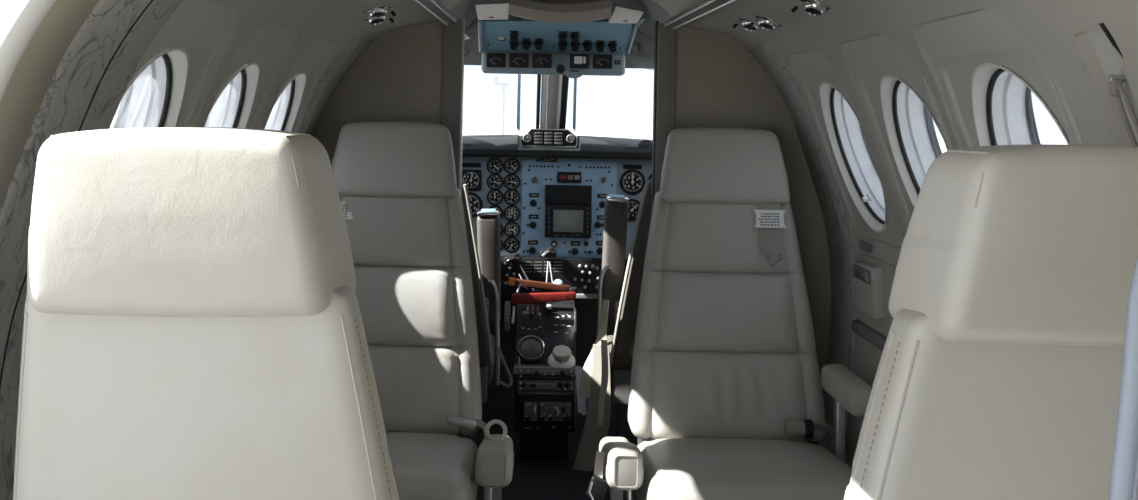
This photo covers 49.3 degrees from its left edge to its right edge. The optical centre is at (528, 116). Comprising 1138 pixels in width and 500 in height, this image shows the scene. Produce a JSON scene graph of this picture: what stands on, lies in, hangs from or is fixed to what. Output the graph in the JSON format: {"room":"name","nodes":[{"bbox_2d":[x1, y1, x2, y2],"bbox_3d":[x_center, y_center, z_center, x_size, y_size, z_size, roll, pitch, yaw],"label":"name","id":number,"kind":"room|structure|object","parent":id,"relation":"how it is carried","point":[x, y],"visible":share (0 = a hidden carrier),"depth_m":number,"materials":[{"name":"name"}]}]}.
{"room":"aircraft cabin","nodes":[
{"label":"aircraft cabin","id":0,"kind":"room"},
{"bbox_2d":[113,49,247,128],"bbox_3d":[-0.367,0.359,2.415,0.876,1.697,2.170,1,0,0],"label":"wall","id":1,"kind":"structure","parent":0,"point":[117,120],"depth_m":2.10,"materials":[{"name":"white plastic"}]},
{"bbox_2d":[413,0,456,25],"bbox_3d":[-0.233,-0.265,2.890,0.032,0.024,1.101,1,0,2],"label":"trim","id":2,"kind":"structure","parent":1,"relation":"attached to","point":[433,7],"depth_m":3.05,"materials":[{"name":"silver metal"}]},
{"bbox_2d":[459,17,464,192],"bbox_3d":[-0.198,0.449,3.477,0.006,1.455,0.046,1,0,0],"label":"door frame","id":3,"kind":"structure","parent":1,"relation":"attached to","point":[463,18],"depth_m":3.45,"materials":[{"name":"silver metal"}]},
{"bbox_2d":[130,0,394,132],"bbox_3d":[-0.545,0.461,2.405,0.316,1.417,2.150,1,0,0],"label":"wall","id":4,"kind":"structure","parent":0,"point":[286,38],"depth_m":2.33,"materials":[{"name":"grey plastic"}]},
{"bbox_2d":[0,0,56,100],"bbox_3d":[-0.588,0.409,1.304,0.448,1.540,0.063,1,0,0],"label":"trim","id":5,"kind":"structure","parent":4,"relation":"attached to","point":[19,19],"depth_m":1.29,"materials":[{"name":"white plastic"}]},
{"bbox_2d":[0,0,98,208],"bbox_3d":[-0.541,0.454,1.397,0.328,1.413,0.130,1,0,0],"label":"trim","id":6,"kind":"structure","parent":4,"relation":"attached to","point":[26,89],"depth_m":1.41,"materials":[{"name":"beige plastic"}]},
{"bbox_2d":[0,0,182,499],"bbox_3d":[-0.461,0.424,1.587,0.486,1.478,0.255,1,0,0],"label":"trim","id":7,"kind":"structure","parent":4,"relation":"attached to","point":[68,96],"depth_m":1.56,"materials":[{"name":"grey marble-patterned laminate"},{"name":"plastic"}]},
{"bbox_2d":[117,47,188,128],"bbox_3d":[-0.649,0.068,1.925,0.212,0.366,0.376,1,0,0],"label":"window","id":8,"kind":"structure","parent":4,"relation":"in","point":[154,96],"depth_m":2.06,"materials":[{"name":"white"}]},
{"bbox_2d":[204,62,259,127],"bbox_3d":[-0.649,0.068,2.455,0.212,0.366,0.376,1,0,0],"label":"window","id":9,"kind":"structure","parent":4,"relation":"in","point":[232,106],"depth_m":2.60,"materials":[{"name":"white"}]},
{"bbox_2d":[265,72,306,131],"bbox_3d":[-0.649,0.068,2.985,0.212,0.366,0.376,1,0,0],"label":"window","id":10,"kind":"structure","parent":4,"relation":"in","point":[282,117],"depth_m":3.13,"materials":[{"name":"white"}]},
{"bbox_2d":[298,35,372,136],"bbox_3d":[-0.576,0.471,3.335,0.258,1.378,0.240,1,0,0],"label":"trim","id":11,"kind":"structure","parent":4,"relation":"attached to","point":[326,87],"depth_m":3.30,"materials":[{"name":"grey marble-patterned laminate"},{"name":"plastic"}]},
{"bbox_2d":[482,299,615,427],"bbox_3d":[0.069,0.691,4.735,1.500,0.980,0.030,1,0,0],"label":"wall","id":12,"kind":"structure","parent":0,"point":[500,403],"depth_m":4.72,"materials":[{"name":"grey plastic"}]},
{"bbox_2d":[476,426,623,499],"bbox_3d":[0.059,1.196,2.075,1.600,0.030,5.350,1,0,0],"label":"floor","id":13,"kind":"structure","parent":0,"point":[532,479],"depth_m":4.08,"materials":[{"name":"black carpet"}]},
{"bbox_2d":[13,127,398,499],"bbox_3d":[-0.310,0.595,1.698,0.604,1.175,0.878,0,0,2],"label":"seat","id":14,"kind":"object","parent":13,"relation":"on","point":[193,327],"visible":1,"depth_m":1.33,"materials":[{"name":"grey leather"}]},
{"bbox_2d":[331,121,513,499],"bbox_3d":[-0.335,0.593,2.977,0.606,1.162,0.878,1,0,0],"label":"seat","id":15,"kind":"object","parent":13,"relation":"on","point":[401,200],"visible":0.68,"depth_m":3.17,"materials":[{"name":"grey leather"}]},
{"bbox_2d":[386,432,477,499],"bbox_3d":[-0.371,0.839,2.823,0.500,0.197,0.570,1,0,0],"label":"seat cushion","id":16,"kind":"object","parent":15,"relation":"on","point":[425,465],"depth_m":2.71,"materials":[{"name":"beige leather"}]},
{"bbox_2d":[485,419,506,440],"bbox_3d":[-0.075,0.720,2.800,0.052,0.071,0.018,1,0,0],"label":"ring","id":17,"kind":"object","parent":15,"relation":"on","point":[489,424],"visible":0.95,"depth_m":2.80,"materials":[{"name":"beige plastic"}]},
{"bbox_2d":[462,178,512,447],"bbox_3d":[-0.312,0.597,3.996,0.534,1.155,0.608,1,0,0],"label":"seat","id":18,"kind":"object","parent":13,"relation":"on","point":[484,260],"visible":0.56,"depth_m":3.81,"materials":[{"name":"grey leather"}]},
{"bbox_2d":[487,334,494,386],"bbox_3d":[-0.348,0.793,4.080,0.470,0.110,0.440,1,0,0],"label":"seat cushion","id":19,"kind":"object","parent":18,"relation":"on","point":[491,367],"depth_m":3.89,"materials":[{"name":"leather"}]},
{"bbox_2d":[504,300,576,458],"bbox_3d":[0.035,0.920,4.331,0.251,0.522,0.378,1,0,0],"label":"pedestal","id":20,"kind":"object","parent":13,"relation":"on","point":[544,373],"visible":1,"depth_m":4.21,"materials":[{"name":"black plastic"}]},
{"bbox_2d":[511,284,575,303],"bbox_3d":[0.052,0.626,4.371,0.228,0.068,0.050,1,0,0],"label":"lock","id":21,"kind":"object","parent":20,"relation":"on","point":[517,298],"visible":1,"depth_m":4.35,"materials":[{"name":"red metal"}]},
{"bbox_2d":[575,366,588,415],"bbox_3d":[0.183,0.917,4.145,0.060,0.163,0.041,1,0,0],"label":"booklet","id":22,"kind":"object","parent":20,"relation":"attached to","point":[582,403],"visible":0.46,"depth_m":4.14,"materials":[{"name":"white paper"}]},
{"bbox_2d":[573,179,651,499],"bbox_3d":[0.431,0.611,3.977,0.579,1.155,0.646,1,0,0],"label":"seat","id":23,"kind":"object","parent":13,"relation":"on","point":[608,365],"visible":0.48,"depth_m":3.77,"materials":[{"name":"grey leather"}]},
{"bbox_2d":[607,335,613,388],"bbox_3d":[0.482,0.809,4.080,0.470,0.110,0.440,1,0,0],"label":"belt","id":24,"kind":"object","parent":23,"relation":"on","point":[610,337],"depth_m":4.00,"materials":[{"name":"leather"}]},
{"bbox_2d":[599,127,871,499],"bbox_3d":[0.483,0.608,2.977,0.620,1.162,0.878,1,0,0],"label":"seat","id":25,"kind":"object","parent":13,"relation":"on","point":[726,401],"visible":0.99,"depth_m":3.15,"materials":[{"name":"grey leather"}]},
{"bbox_2d":[585,451,607,499],"bbox_3d":[0.151,0.800,2.751,0.052,0.102,0.067,1,0,0],"label":"belt buckle","id":26,"kind":"object","parent":25,"relation":"hanging from","point":[597,487],"visible":0.91,"depth_m":2.73,"materials":[{"name":"silver"}]},
{"bbox_2d":[634,438,851,499],"bbox_3d":[0.503,0.856,2.823,0.500,0.197,0.570,1,0,0],"label":"seat cushion","id":27,"kind":"object","parent":25,"relation":"on","point":[668,468],"depth_m":2.70,"materials":[{"name":"beige leather"}]},
{"bbox_2d":[758,213,779,225],"bbox_3d":[0.623,0.266,3.220,0.054,0.032,0.012,1,0,0],"label":"print","id":28,"kind":"object","parent":25,"relation":"attached to","point":[764,219],"depth_m":3.22,"materials":[{"name":"grey paper"}]},
{"bbox_2d":[844,144,1137,499],"bbox_3d":[0.499,0.609,1.628,0.584,1.162,0.878,1,0,-2],"label":"seat","id":29,"kind":"object","parent":13,"relation":"on","point":[999,372],"visible":0.98,"depth_m":1.26,"materials":[{"name":"grey leather"}]},
{"bbox_2d":[1108,259,1137,499],"bbox_3d":[0.551,0.634,0.630,0.569,1.114,0.020,1,0,0],"label":"divider panel","id":30,"kind":"object","parent":13,"relation":"on","point":[1124,472],"visible":1,"depth_m":0.63,"materials":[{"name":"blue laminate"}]},
{"bbox_2d":[464,8,654,68],"bbox_3d":[0.088,-0.313,4.395,1.400,0.270,0.050,1,0,0],"label":"wall","id":31,"kind":"structure","parent":0,"point":[647,43],"depth_m":4.37,"materials":[{"name":"grey plastic"}]},
{"bbox_2d":[536,74,540,128],"bbox_3d":[0.035,-0.049,4.695,0.014,0.395,0.622,1,0,0],"label":"trim","id":32,"kind":"structure","parent":31,"relation":"attached to","point":[538,75],"depth_m":4.62,"materials":[{"name":"metal"}]},
{"bbox_2d":[540,75,547,128],"bbox_3d":[0.056,-0.049,4.695,0.022,0.388,0.618,1,0,0],"label":"trim","id":33,"kind":"structure","parent":31,"relation":"attached to","point":[544,85],"depth_m":4.62,"materials":[{"name":"white plastic"}]},
{"bbox_2d":[546,75,558,128],"bbox_3d":[0.088,-0.048,4.695,0.038,0.390,0.619,1,0,0],"label":"post","id":34,"kind":"object","parent":31,"relation":"attached to","point":[553,80],"visible":0.43,"depth_m":4.63,"materials":[{"name":"grey metal"}]},
{"bbox_2d":[556,75,562,128],"bbox_3d":[0.114,-0.048,4.695,0.010,0.400,0.624,1,0,0],"label":"trim","id":35,"kind":"structure","parent":31,"relation":"attached to","point":[560,76],"depth_m":4.62,"materials":[{"name":"white plastic"}]},
{"bbox_2d":[559,75,568,128],"bbox_3d":[0.132,-0.048,4.695,0.022,0.395,0.622,1,0,0],"label":"trim","id":36,"kind":"structure","parent":31,"relation":"attached to","point":[565,80],"depth_m":4.63,"materials":[{"name":"black metal"}]},
{"bbox_2d":[628,42,653,54],"bbox_3d":[0.406,-0.213,4.321,0.172,0.103,0.110,1,0,0],"label":"sun visor","id":37,"kind":"object","parent":31,"relation":"attached to","point":[638,44],"visible":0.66,"depth_m":4.27,"materials":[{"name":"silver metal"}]},
{"bbox_2d":[315,17,830,392],"bbox_3d":[0.074,0.436,3.475,1.592,1.491,0.030,1,0,0],"label":"wall","id":38,"kind":"structure","parent":0,"point":[719,83],"depth_m":3.46,"materials":[{"name":"beige plastic"}]},
{"bbox_2d":[441,19,462,187],"bbox_3d":[-0.226,0.452,3.477,0.054,1.448,0.057,1,0,0],"label":"door","id":39,"kind":"structure","parent":38,"relation":"in","point":[452,33],"depth_m":3.45,"materials":[{"name":"grey plastic"}]},
{"bbox_2d":[655,23,676,193],"bbox_3d":[0.372,0.463,3.477,0.054,1.448,0.057,1,0,0],"label":"door","id":40,"kind":"structure","parent":38,"relation":"in","point":[667,37],"depth_m":3.45,"materials":[{"name":"grey plastic"}]},
{"bbox_2d":[351,0,802,38],"bbox_3d":[0.088,-0.316,1.880,1.008,0.211,5.000,1,0,0],"label":"ceiling","id":41,"kind":"structure","parent":0,"point":[721,21],"depth_m":3.23,"materials":[{"name":"grey plastic"}]},
{"bbox_2d":[362,11,393,24],"bbox_3d":[-0.367,-0.238,2.973,0.066,0.036,0.073,1,0,22],"label":"recessed light","id":42,"kind":"object","parent":41,"relation":"in","point":[372,21],"visible":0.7,"depth_m":2.96,"materials":[{"name":"silver metal"}]},
{"bbox_2d":[363,5,395,18],"bbox_3d":[-0.347,-0.243,2.841,0.067,0.034,0.070,1,0,17],"label":"ceiling vent","id":43,"kind":"object","parent":41,"relation":"in","point":[377,12],"visible":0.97,"depth_m":2.82,"materials":[{"name":"silver metal"}]},
{"bbox_2d":[372,13,383,16],"bbox_3d":[-0.345,-0.236,2.835,0.028,0.012,0.027,1,0,0],"label":"outlet","id":44,"kind":"object","parent":43,"relation":"attached to","point":[373,14],"depth_m":2.84,"materials":[{"name":"silver metal"}]},
{"bbox_2d":[464,34,470,55],"bbox_3d":[-0.202,-0.236,3.969,0.032,0.082,0.041,1,0,0],"label":"light","id":45,"kind":"object","parent":41,"relation":"attached to","point":[467,51],"visible":0.69,"depth_m":3.95,"materials":[{"name":"white plastic"}]},
{"bbox_2d":[475,1,508,19],"bbox_3d":[-0.114,-0.330,3.847,0.104,0.057,0.106,1,0,0],"label":"bracket","id":46,"kind":"object","parent":41,"relation":"attached to","point":[485,10],"visible":1,"depth_m":3.83,"materials":[{"name":"white plastic"}]},
{"bbox_2d":[509,0,611,22],"bbox_3d":[0.096,-0.341,3.853,0.317,0.096,0.105,1,0,0],"label":"roll","id":47,"kind":"object","parent":41,"relation":"attached to","point":[549,11],"visible":1,"depth_m":3.81,"materials":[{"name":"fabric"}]},
{"bbox_2d":[478,16,645,78],"bbox_3d":[0.101,-0.226,4.007,0.529,0.200,0.206,1,0,0],"label":"panel","id":48,"kind":"object","parent":41,"relation":"attached to","point":[598,47],"visible":1,"depth_m":4.00,"materials":[{"name":"blue paint"}]},
{"bbox_2d":[608,4,643,22],"bbox_3d":[0.303,-0.321,3.859,0.105,0.057,0.110,1,0,0],"label":"bracket","id":49,"kind":"object","parent":41,"relation":"attached to","point":[620,14],"visible":1,"depth_m":3.84,"materials":[{"name":"white plastic"}]},
{"bbox_2d":[732,17,759,30],"bbox_3d":[0.532,-0.223,2.972,0.066,0.035,0.072,1,0,-20],"label":"recessed light","id":50,"kind":"object","parent":41,"relation":"in","point":[745,21],"visible":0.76,"depth_m":2.96,"materials":[{"name":"silver metal"}]},
{"bbox_2d":[748,15,782,30],"bbox_3d":[0.545,-0.217,2.850,0.076,0.037,0.068,1,0,0],"label":"ceiling vent","id":51,"kind":"object","parent":41,"relation":"in","point":[766,23],"visible":0.98,"depth_m":2.83,"materials":[{"name":"silver metal"}]},
{"bbox_2d":[761,24,772,28],"bbox_3d":[0.546,-0.210,2.845,0.027,0.014,0.027,1,0,0],"label":"outlet","id":52,"kind":"object","parent":51,"relation":"attached to","point":[764,26],"depth_m":2.85,"materials":[{"name":"silver metal"}]},
{"bbox_2d":[791,0,832,15],"bbox_3d":[0.552,-0.215,2.410,0.076,0.037,0.068,1,0,0],"label":"ceiling vent","id":53,"kind":"object","parent":41,"relation":"in","point":[812,7],"visible":0.98,"depth_m":2.40,"materials":[{"name":"silver metal"}]},
{"bbox_2d":[807,8,820,13],"bbox_3d":[0.552,-0.207,2.405,0.027,0.015,0.027,1,0,0],"label":"outlet","id":54,"kind":"object","parent":53,"relation":"attached to","point":[809,10],"depth_m":2.41,"materials":[{"name":"silver metal"}]},
{"bbox_2d":[726,0,1137,466],"bbox_3d":[0.691,0.485,1.430,0.316,1.417,4.100,1,0,0],"label":"wall","id":55,"kind":"structure","parent":0,"point":[1061,48],"depth_m":2.13,"materials":[{"name":"grey plastic"}]},
{"bbox_2d":[747,43,855,452],"bbox_3d":[0.722,0.496,3.335,0.258,1.378,0.240,1,0,0],"label":"trim","id":56,"kind":"structure","parent":55,"relation":"attached to","point":[841,350],"depth_m":3.31,"materials":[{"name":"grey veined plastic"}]},
{"bbox_2d":[819,82,886,232],"bbox_3d":[0.810,0.096,2.985,0.212,0.366,0.376,1,0,0],"label":"window","id":57,"kind":"structure","parent":55,"relation":"in","point":[855,162],"depth_m":3.13,"materials":[{"name":"white"}]},
{"bbox_2d":[858,241,870,252],"bbox_3d":[0.834,0.323,3.080,0.008,0.022,0.090,1,0,0],"label":"placard","id":58,"kind":"object","parent":55,"relation":"attached to","point":[863,246],"visible":1,"depth_m":3.07,"materials":[{"name":"grey plastic"}]},
{"bbox_2d":[853,261,884,318],"bbox_3d":[0.834,0.422,3.040,0.047,0.121,0.170,1,0,0],"label":"box","id":59,"kind":"object","parent":55,"relation":"attached to","point":[869,286],"visible":1,"depth_m":2.98,"materials":[{"name":"grey plastic"}]},
{"bbox_2d":[851,319,886,350],"bbox_3d":[0.842,0.539,1.500,0.020,0.035,3.400,1,0,0],"label":"armrest","id":60,"kind":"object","parent":55,"relation":"attached to","point":[874,337],"depth_m":3.05,"materials":[{"name":"grey leather"}]},
{"bbox_2d":[880,75,942,206],"bbox_3d":[0.810,0.096,2.455,0.212,0.366,0.376,1,0,0],"label":"window","id":61,"kind":"structure","parent":55,"relation":"in","point":[914,149],"depth_m":2.61,"materials":[{"name":"white"}]},
{"bbox_2d":[971,63,1070,146],"bbox_3d":[0.810,0.096,1.925,0.212,0.366,0.376,1,0,0],"label":"window","id":62,"kind":"structure","parent":55,"relation":"in","point":[1001,98],"depth_m":2.06,"materials":[{"name":"white"}]},
{"bbox_2d":[1099,23,1122,57],"bbox_3d":[0.757,0.102,1.472,0.166,0.426,0.007,1,0,0],"label":"trim","id":63,"kind":"structure","parent":55,"relation":"attached to","point":[1104,28],"depth_m":1.47,"materials":[{"name":"black plastic"}]},
{"bbox_2d":[1108,75,1137,146],"bbox_3d":[0.737,0.007,1.520,0.051,0.118,0.030,1,0,0],"label":"strap","id":64,"kind":"object","parent":55,"relation":"hanging from","point":[1116,89],"visible":0.98,"depth_m":1.52,"materials":[{"name":"grey"}]},
{"bbox_2d":[830,65,1040,230],"bbox_3d":[0.517,0.376,1.440,0.876,1.697,4.120,1,0,0],"label":"wall","id":65,"kind":"structure","parent":0,"point":[1032,111],"depth_m":2.62,"materials":[{"name":"white plastic"}]},
{"bbox_2d":[651,21,658,215],"bbox_3d":[0.344,0.459,3.477,0.006,1.455,0.046,1,0,0],"label":"door frame","id":66,"kind":"structure","parent":65,"relation":"attached to","point":[656,22],"depth_m":3.46,"materials":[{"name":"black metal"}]},
{"bbox_2d":[664,0,736,29],"bbox_3d":[0.407,-0.252,2.890,0.032,0.024,1.101,1,0,-2],"label":"trim","id":67,"kind":"structure","parent":65,"relation":"attached to","point":[705,7],"depth_m":2.97,"materials":[{"name":"silver metal"}]},
{"bbox_3d":[-0.535,0.468,4.105,0.228,1.404,1.230,1,0,0],"label":"wall","id":68,"kind":"structure","parent":0,"visible":0},
{"bbox_2d":[462,156,651,258],"bbox_3d":[0.078,0.333,4.577,1.477,0.382,0.066,1,0,0],"label":"panel","id":69,"kind":"object","parent":68,"relation":"attached to","point":[542,202],"visible":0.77,"depth_m":4.58,"materials":[{"name":"blue paint"}]},
{"bbox_2d":[559,175,566,179],"bbox_3d":[0.125,0.222,4.564,0.026,0.016,0.003,1,0,0],"label":"lamp","id":70,"kind":"object","parent":69,"relation":"on","point":[561,177],"depth_m":4.56,"materials":[{"name":"red plastic"}]},
{"bbox_2d":[500,257,627,300],"bbox_3d":[0.081,0.595,4.550,0.652,0.152,0.050,1,0,0],"label":"breaker panel","id":71,"kind":"object","parent":69,"relation":"attached to","point":[583,274],"visible":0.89,"depth_m":4.54,"materials":[{"name":"black plastic"}]},
{"bbox_2d":[505,253,534,290],"bbox_3d":[-0.034,0.560,4.497,0.110,0.130,0.090,1,0,0],"label":"lever","id":72,"kind":"object","parent":71,"relation":"attached to","point":[515,258],"visible":0.98,"depth_m":4.48,"materials":[{"name":"black plastic"}]},
{"bbox_2d":[540,247,555,282],"bbox_3d":[0.068,0.535,4.497,0.060,0.125,0.089,1,0,0],"label":"lever","id":73,"kind":"object","parent":71,"relation":"attached to","point":[550,252],"visible":0.99,"depth_m":4.48,"materials":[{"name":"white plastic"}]},
{"bbox_2d":[508,277,576,293],"bbox_3d":[0.049,0.601,4.423,0.247,0.053,0.053,1,0,0],"label":"lock","id":74,"kind":"object","parent":73,"relation":"attached to","point":[557,285],"visible":0.94,"depth_m":4.41,"materials":[{"name":"orange plastic"}]},
{"bbox_2d":[462,134,652,159],"bbox_3d":[0.080,0.110,4.769,1.320,0.083,0.562,1,0,0],"label":"glareshield","id":75,"kind":"object","parent":68,"relation":"attached to","point":[596,147],"visible":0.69,"depth_m":4.50,"materials":[{"name":"black plastic"}]},
{"bbox_2d":[521,129,577,147],"bbox_3d":[0.076,0.079,4.675,0.212,0.069,0.131,1,0,0],"label":"panel","id":76,"kind":"object","parent":75,"relation":"on","point":[565,138],"visible":1,"depth_m":4.62,"materials":[{"name":"black plastic"}]},
{"bbox_2d":[523,134,530,141],"bbox_3d":[-0.007,0.078,4.616,0.032,0.032,0.008,1,0,0],"label":"warning lamp","id":77,"kind":"object","parent":76,"relation":"attached to","point":[527,137],"depth_m":4.62,"materials":[{"name":"silver metal"}]},
{"bbox_2d":[566,134,574,142],"bbox_3d":[0.155,0.081,4.616,0.032,0.032,0.008,1,0,0],"label":"warning lamp","id":78,"kind":"object","parent":76,"relation":"attached to","point":[570,138],"depth_m":4.62,"materials":[{"name":"silver metal"}]},
{"bbox_2d":[638,139,652,146],"bbox_3d":[0.425,0.114,4.516,0.064,0.066,0.041,1,0,0],"label":"outlet","id":79,"kind":"object","parent":75,"relation":"attached to","point":[643,143],"depth_m":4.51,"materials":[{"name":"grey"}]},
{"bbox_3d":[-0.233,-0.050,4.702,0.608,0.341,0.604,1,0,0],"label":"window","id":80,"kind":"structure","parent":68,"relation":"in","visible":0},
{"bbox_2d":[516,74,520,130],"bbox_3d":[-0.040,-0.091,4.875,0.015,0.298,0.318,1,0,0],"label":"windshield wiper","id":81,"kind":"object","parent":80,"relation":"attached to","point":[519,75],"visible":0.82,"depth_m":4.89,"materials":[{"name":"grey metal"}]},
{"bbox_3d":[0.680,0.491,4.105,0.228,1.404,1.230,1,0,0],"label":"wall","id":82,"kind":"structure","parent":0,"visible":0},
{"bbox_3d":[0.399,-0.038,4.702,0.608,0.341,0.604,1,0,0],"label":"window","id":83,"kind":"structure","parent":82,"relation":"in","visible":0},
{"bbox_2d":[573,78,576,130],"bbox_3d":[0.181,-0.091,4.875,0.014,0.298,0.318,1,0,2],"label":"windshield wiper","id":84,"kind":"object","parent":83,"relation":"attached to","point":[575,79],"visible":0.75,"depth_m":4.89,"materials":[{"name":"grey metal"}]},
{"label":"outside","id":85,"kind":"structure","parent":0,"visible":0},
{"bbox_2d":[109,117,1067,153],"bbox_3d":[0.033,2.531,140.000,500.000,0.200,520.000,1,0,0],"label":"ground","id":86,"kind":"structure","parent":85,"point":[468,128],"depth_m":229.24,"materials":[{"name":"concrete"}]},
{"bbox_2d":[493,76,507,134],"bbox_3d":[-1.407,0.223,60.000,0.750,4.360,0.240,1,0,0],"label":"mast","id":87,"kind":"object","parent":86,"relation":"on","point":[495,78],"visible":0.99,"depth_m":59.93,"materials":[{"name":"silver metal"}]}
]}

